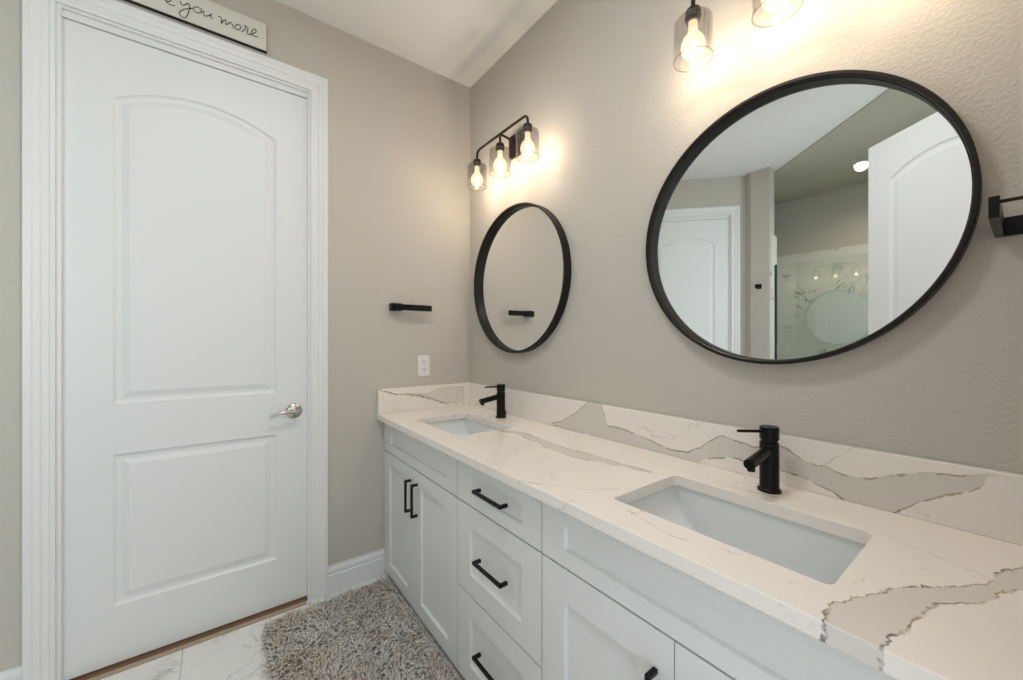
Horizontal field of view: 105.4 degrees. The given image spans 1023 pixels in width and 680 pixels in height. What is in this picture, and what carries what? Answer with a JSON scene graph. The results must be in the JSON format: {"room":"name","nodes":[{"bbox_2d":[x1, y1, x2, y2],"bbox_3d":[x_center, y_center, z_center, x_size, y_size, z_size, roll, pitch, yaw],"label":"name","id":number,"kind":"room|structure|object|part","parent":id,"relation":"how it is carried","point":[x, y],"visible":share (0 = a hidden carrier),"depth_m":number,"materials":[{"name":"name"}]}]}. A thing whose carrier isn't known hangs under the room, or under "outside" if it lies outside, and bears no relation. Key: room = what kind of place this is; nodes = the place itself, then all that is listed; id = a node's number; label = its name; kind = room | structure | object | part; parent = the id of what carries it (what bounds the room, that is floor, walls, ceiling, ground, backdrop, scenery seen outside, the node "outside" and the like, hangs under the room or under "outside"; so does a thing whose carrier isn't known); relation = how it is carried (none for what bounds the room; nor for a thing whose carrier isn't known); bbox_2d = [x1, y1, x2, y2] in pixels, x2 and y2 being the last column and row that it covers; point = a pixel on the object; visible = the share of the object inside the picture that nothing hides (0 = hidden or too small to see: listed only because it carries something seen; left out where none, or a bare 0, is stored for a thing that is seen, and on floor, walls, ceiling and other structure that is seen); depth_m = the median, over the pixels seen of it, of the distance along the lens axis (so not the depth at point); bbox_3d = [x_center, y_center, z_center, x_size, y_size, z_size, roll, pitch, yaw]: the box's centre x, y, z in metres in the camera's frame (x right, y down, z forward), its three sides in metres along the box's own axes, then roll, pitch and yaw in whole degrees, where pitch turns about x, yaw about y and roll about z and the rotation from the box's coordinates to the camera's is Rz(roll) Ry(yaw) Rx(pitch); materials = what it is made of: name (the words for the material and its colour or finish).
{"room":"bathroom","nodes":[
{"label":"bathroom","id":0,"kind":"room"},
{"bbox_2d":[69,596,307,679],"bbox_3d":[-1.350,1.267,1.708,0.802,0.008,0.124,0,0,-37],"label":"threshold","id":1,"kind":"structure","parent":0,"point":[117,665],"depth_m":1.63,"materials":[{"name":"brown wood"}]},
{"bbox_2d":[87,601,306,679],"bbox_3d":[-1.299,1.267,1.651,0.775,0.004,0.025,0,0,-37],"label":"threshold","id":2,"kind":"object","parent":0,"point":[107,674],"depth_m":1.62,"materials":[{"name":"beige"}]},
{"bbox_2d":[0,0,469,671],"bbox_3d":[-1.070,-0.159,1.908,1.950,2.855,0.100,0,0,-37],"label":"wall","id":3,"kind":"structure","parent":0,"point":[399,128],"depth_m":2.05,"materials":[{"name":"grey paint"}]},
{"bbox_2d":[0,665,21,679],"bbox_3d":[-1.758,1.202,1.318,0.141,0.134,0.015,0,0,-37],"label":"baseboard","id":4,"kind":"structure","parent":3,"relation":"attached to","point":[15,673],"depth_m":1.34,"materials":[{"name":"white paint"}]},
{"bbox_2d":[22,0,327,679],"bbox_3d":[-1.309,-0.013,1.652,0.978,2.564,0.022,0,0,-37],"label":"trim","id":5,"kind":"structure","parent":3,"relation":"attached to","point":[38,16],"depth_m":1.39,"materials":[{"name":"white paint"}]},
{"bbox_2d":[63,18,306,679],"bbox_3d":[-1.322,0.036,1.669,0.815,2.441,0.094,0,0,-37],"label":"door","id":6,"kind":"structure","parent":3,"relation":"in","point":[185,181],"depth_m":1.63,"materials":[{"name":"white paint"}]},
{"bbox_3d":[-1.063,0.342,1.841,0.142,0.072,0.056,0,0,-37],"label":"handle","id":7,"kind":"part","parent":6,"relation":"part of","materials":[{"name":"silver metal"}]},
{"bbox_2d":[124,0,266,53],"bbox_3d":[-1.387,-1.383,1.593,0.660,0.127,0.018,0,0,-37],"label":"wall sign","id":8,"kind":"object","parent":3,"relation":"attached to","point":[206,15],"visible":1,"depth_m":1.67,"materials":[{"name":"white wood"}]},
{"bbox_2d":[328,548,386,593],"bbox_3d":[-0.589,1.202,2.198,0.831,0.134,0.015,0,0,-37],"label":"baseboard","id":9,"kind":"structure","parent":3,"relation":"attached to","point":[347,573],"depth_m":2.03,"materials":[{"name":"white paint"}]},
{"bbox_2d":[389,303,431,311],"bbox_3d":[-0.565,-0.181,2.188,0.230,0.042,0.060,0,0,-37],"label":"towel holder","id":10,"kind":"object","parent":3,"relation":"attached to","point":[392,306],"visible":1,"depth_m":2.15,"materials":[{"name":"black metal"}]},
{"bbox_2d":[418,355,429,375],"bbox_3d":[-0.508,0.149,2.262,0.074,0.120,0.009,0,0,-37],"label":"wall outlet","id":11,"kind":"object","parent":3,"relation":"attached to","point":[423,360],"visible":1,"depth_m":2.26,"materials":[{"name":"white plastic"}]},
{"bbox_2d":[421,359,426,364],"bbox_3d":[-0.507,0.127,2.260,0.036,0.032,0.003,0,0,-37],"label":"receptacle","id":12,"kind":"object","parent":11,"relation":"attached to","point":[423,361],"depth_m":2.26,"materials":[{"name":"white plastic"}]},
{"bbox_2d":[421,367,426,371],"bbox_3d":[-0.507,0.171,2.260,0.036,0.032,0.003,0,0,-37],"label":"receptacle","id":13,"kind":"object","parent":11,"relation":"attached to","point":[423,369],"depth_m":2.26,"materials":[{"name":"white plastic"}]},
{"bbox_2d":[100,573,464,679],"bbox_3d":[-1.355,1.299,0.599,4.220,0.060,3.450,0,0,-37],"label":"floor","id":14,"kind":"structure","parent":0,"point":[237,654],"depth_m":1.55,"materials":[{"name":"tile"}]},
{"bbox_2d":[261,577,459,679],"bbox_3d":[-0.470,1.244,1.333,0.590,0.050,1.398,0,0,-37],"label":"bath rug","id":15,"kind":"object","parent":14,"relation":"on","point":[369,632],"visible":1,"depth_m":1.60,"materials":[{"name":"grey fabric"}]},
{"bbox_2d":[384,423,457,667],"bbox_3d":[-0.247,0.850,1.950,0.574,0.838,0.818,0,0,-37],"label":"base cabinet","id":16,"kind":"object","parent":14,"relation":"on","point":[421,480],"visible":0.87,"depth_m":1.73,"materials":[{"name":"white paint"}]},
{"bbox_3d":[-0.560,0.918,1.957,0.019,0.642,0.394,0,0,-37],"label":"cabinet door","id":17,"kind":"part","parent":16,"relation":"part of","materials":[{"name":"white paint"}]},
{"bbox_3d":[-0.482,0.724,1.812,0.032,0.150,0.011,0,0,-37],"label":"handle","id":18,"kind":"part","parent":16,"relation":"part of","materials":[{"name":"black metal"}]},
{"bbox_3d":[-0.439,0.724,1.754,0.032,0.150,0.011,0,0,-37],"label":"handle","id":19,"kind":"part","parent":16,"relation":"part of","materials":[{"name":"black metal"}]},
{"bbox_3d":[-0.438,0.516,1.796,0.019,0.150,0.798,0,0,-37],"label":"false drawer","id":20,"kind":"part","parent":16,"relation":"part of","materials":[{"name":"white paint"}]},
{"bbox_3d":[-0.319,0.918,1.637,0.019,0.642,0.401,0,0,-37],"label":"cabinet door","id":21,"kind":"part","parent":16,"relation":"part of","materials":[{"name":"white paint"}]},
{"bbox_2d":[377,382,1022,679],"bbox_3d":[0.161,0.346,1.408,0.580,0.165,2.177,0,0,-37],"label":"countertop","id":22,"kind":"structure","parent":16,"relation":"on","point":[934,589],"depth_m":0.85,"materials":[{"name":"stone"}]},
{"bbox_2d":[426,418,498,435],"bbox_3d":[-0.239,0.504,1.878,0.347,0.149,0.500,0,0,-37],"label":"undermount sink","id":23,"kind":"object","parent":22,"relation":"in","point":[458,427],"visible":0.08,"depth_m":2.08,"materials":[{"name":"white ceramic"}]},
{"bbox_2d":[479,384,506,417],"bbox_3d":[-0.091,0.314,1.986,0.162,0.170,0.055,0,0,-37],"label":"faucet","id":24,"kind":"object","parent":22,"relation":"on","point":[500,396],"visible":1,"depth_m":1.99,"materials":[{"name":"black metal"}]},
{"bbox_3d":[-0.110,0.299,1.972,0.116,0.042,0.027,0,0,-37],"label":"spout","id":25,"kind":"part","parent":24,"relation":"part of","materials":[{"name":"black metal"}]},
{"bbox_2d":[628,485,864,583],"bbox_3d":[0.502,0.504,0.894,0.347,0.149,0.500,0,0,-37],"label":"undermount sink","id":26,"kind":"object","parent":22,"relation":"in","point":[821,556],"visible":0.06,"depth_m":0.98,"materials":[{"name":"white ceramic"}]},
{"bbox_2d":[737,425,781,494],"bbox_3d":[0.642,0.314,1.013,0.161,0.170,0.062,0,0,-30],"label":"faucet","id":27,"kind":"object","parent":22,"relation":"on","point":[767,457],"visible":1,"depth_m":1.01,"materials":[{"name":"black metal"}]},
{"bbox_3d":[0.626,0.238,1.021,0.080,0.013,0.008,0,0,-12],"label":"lever","id":28,"kind":"part","parent":27,"relation":"part of","materials":[{"name":"black metal"}]},
{"bbox_3d":[0.628,0.299,0.992,0.116,0.042,0.027,0,0,-37],"label":"spout","id":29,"kind":"part","parent":27,"relation":"part of","materials":[{"name":"black metal"}]},
{"bbox_2d":[458,460,543,679],"bbox_3d":[0.143,0.850,1.431,0.574,0.838,0.475,0,0,-37],"label":"base cabinet","id":30,"kind":"object","parent":14,"relation":"on","point":[500,553],"visible":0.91,"depth_m":1.26,"materials":[{"name":"white paint"}]},
{"bbox_3d":[-0.073,1.079,1.268,0.032,0.011,0.165,0,0,-37],"label":"handle","id":31,"kind":"part","parent":30,"relation":"part of","materials":[{"name":"black metal"}]},
{"bbox_3d":[-0.073,0.757,1.268,0.032,0.011,0.165,0,0,-37],"label":"handle","id":32,"kind":"part","parent":30,"relation":"part of","materials":[{"name":"black metal"}]},
{"bbox_3d":[-0.073,0.515,1.268,0.032,0.011,0.165,0,0,-37],"label":"handle","id":33,"kind":"part","parent":30,"relation":"part of","materials":[{"name":"black metal"}]},
{"bbox_3d":[-0.053,1.079,1.283,0.019,0.320,0.475,0,0,-37],"label":"drawer","id":34,"kind":"part","parent":30,"relation":"part of","materials":[{"name":"white paint"}]},
{"bbox_3d":[-0.053,0.516,1.283,0.019,0.150,0.475,0,0,-37],"label":"drawer","id":35,"kind":"part","parent":30,"relation":"part of","materials":[{"name":"white paint"}]},
{"bbox_2d":[542,502,897,679],"bbox_3d":[0.552,0.850,0.888,0.574,0.838,0.874,0,0,-37],"label":"base cabinet","id":36,"kind":"object","parent":14,"relation":"on","point":[612,610],"visible":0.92,"depth_m":0.82,"materials":[{"name":"white paint"}]},
{"bbox_3d":[0.211,0.918,0.933,0.019,0.642,0.391,0,0,-37],"label":"cabinet door","id":37,"kind":"part","parent":36,"relation":"part of","materials":[{"name":"white paint"}]},
{"bbox_3d":[0.284,0.749,0.793,0.032,0.150,0.011,0,0,-37],"label":"handle","id":38,"kind":"part","parent":36,"relation":"part of","materials":[{"name":"black metal"}]},
{"bbox_3d":[0.448,0.918,0.618,0.019,0.642,0.392,0,0,-37],"label":"cabinet door","id":39,"kind":"part","parent":36,"relation":"part of","materials":[{"name":"white paint"}]},
{"bbox_2d":[276,0,556,87],"bbox_3d":[-1.355,-1.616,0.599,4.220,0.060,3.450,0,0,-37],"label":"ceiling","id":40,"kind":"structure","parent":0,"point":[459,41],"depth_m":1.96,"materials":[{"name":"white paint"}]},
{"bbox_2d":[470,0,1022,473],"bbox_3d":[0.440,-0.159,1.605,0.100,2.855,2.400,0,0,-37],"label":"wall","id":41,"kind":"structure","parent":0,"point":[611,111],"depth_m":1.23,"materials":[{"name":"grey paint"}]},
{"bbox_2d":[467,115,539,186],"bbox_3d":[-0.033,-0.966,2.004,0.175,0.239,0.553,0,0,-37],"label":"vanity light","id":42,"kind":"object","parent":41,"relation":"attached to","point":[516,141],"visible":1,"depth_m":2.00,"materials":[{"name":"brown metal"}]},
{"bbox_2d":[473,158,480,167],"bbox_3d":[-0.191,-0.982,2.162,0.046,0.042,0.046,0,0,-37],"label":"socket","id":43,"kind":"object","parent":42,"relation":"attached to","point":[476,162],"depth_m":2.15,"materials":[{"name":"brown metal"}]},
{"bbox_3d":[-0.191,-0.908,2.162,0.110,0.125,0.110,0,0,-37],"label":"lamp shade","id":44,"kind":"part","parent":42,"relation":"part of","materials":[{"name":"clear glass"}]},
{"bbox_3d":[-0.058,-0.908,1.985,0.110,0.125,0.110,0,0,-37],"label":"lamp shade","id":45,"kind":"part","parent":42,"relation":"part of","materials":[{"name":"clear glass"}]},
{"bbox_2d":[496,142,504,152],"bbox_3d":[-0.058,-0.982,1.985,0.046,0.042,0.046,0,0,-37],"label":"socket","id":46,"kind":"object","parent":42,"relation":"attached to","point":[500,146],"depth_m":1.97,"materials":[{"name":"brown metal"}]},
{"bbox_3d":[-0.020,-1.023,2.014,0.108,0.061,0.455,0,0,-37],"label":"arm","id":47,"kind":"part","parent":42,"relation":"part of","materials":[{"name":"brown metal"}]},
{"bbox_3d":[0.029,-1.027,2.050,0.021,0.116,0.120,0,0,-37],"label":"plate","id":48,"kind":"part","parent":42,"relation":"part of","materials":[{"name":"brown metal"}]},
{"bbox_2d":[523,122,532,134],"bbox_3d":[0.075,-0.982,1.808,0.046,0.042,0.046,0,0,-37],"label":"socket","id":49,"kind":"object","parent":42,"relation":"attached to","point":[527,127],"depth_m":1.79,"materials":[{"name":"brown metal"}]},
{"bbox_3d":[0.075,-0.908,1.808,0.110,0.125,0.110,0,0,-37],"label":"lamp shade","id":50,"kind":"part","parent":42,"relation":"part of","materials":[{"name":"clear glass"}]},
{"bbox_2d":[474,202,571,352],"bbox_3d":[0.021,-0.317,2.043,0.042,0.770,0.770,0,0,-37],"label":"round mirror","id":51,"kind":"object","parent":41,"relation":"attached to","point":[522,275],"visible":1,"depth_m":2.01,"materials":[{"name":"black mirror"}]},
{"bbox_2d":[673,0,803,66],"bbox_3d":[0.707,-0.966,1.021,0.175,0.239,0.553,0,0,-37],"label":"vanity light","id":52,"kind":"object","parent":41,"relation":"attached to","point":[693,13],"visible":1,"depth_m":1.17,"materials":[{"name":"glass"}]},
{"bbox_2d":[685,4,700,26],"bbox_3d":[0.548,-0.982,1.179,0.046,0.042,0.046,0,0,-37],"label":"socket","id":53,"kind":"object","parent":52,"relation":"attached to","point":[693,16],"depth_m":1.17,"materials":[{"name":"brown metal"}]},
{"bbox_3d":[0.548,-0.908,1.179,0.110,0.125,0.110,0,0,-37],"label":"lamp shade","id":54,"kind":"part","parent":52,"relation":"part of","materials":[{"name":"clear glass"}]},
{"bbox_2d":[469,382,1022,545],"bbox_3d":[0.391,0.331,1.568,0.020,0.135,2.157,0,0,-37],"label":"backsplash","id":55,"kind":"structure","parent":41,"relation":"attached to","point":[987,502],"depth_m":0.99,"materials":[{"name":"stone"}]},
{"bbox_2d":[646,70,981,363],"bbox_3d":[0.728,-0.317,1.103,0.042,0.770,0.770,0,0,-37],"label":"round mirror","id":56,"kind":"object","parent":41,"relation":"attached to","point":[818,214],"visible":1,"depth_m":1.02,"materials":[{"name":"black mirror"}]},
{"bbox_2d":[988,195,1022,237],"bbox_3d":[0.932,-0.227,0.692,0.212,0.037,0.100,0,0,-37],"label":"towel holder","id":57,"kind":"object","parent":41,"relation":"attached to","point":[1001,226],"visible":1,"depth_m":0.72,"materials":[{"name":"black metal"}]},
{"bbox_3d":[0.905,-0.227,0.727,0.212,0.037,0.012,0,0,-37],"label":"post","id":58,"kind":"part","parent":57,"relation":"part of","materials":[{"name":"black metal"}]},
{"bbox_3d":[1.015,-0.227,0.747,0.012,0.037,0.088,0,0,-37],"label":"wall plate","id":59,"kind":"part","parent":57,"relation":"part of","materials":[{"name":"black metal"}]}
]}

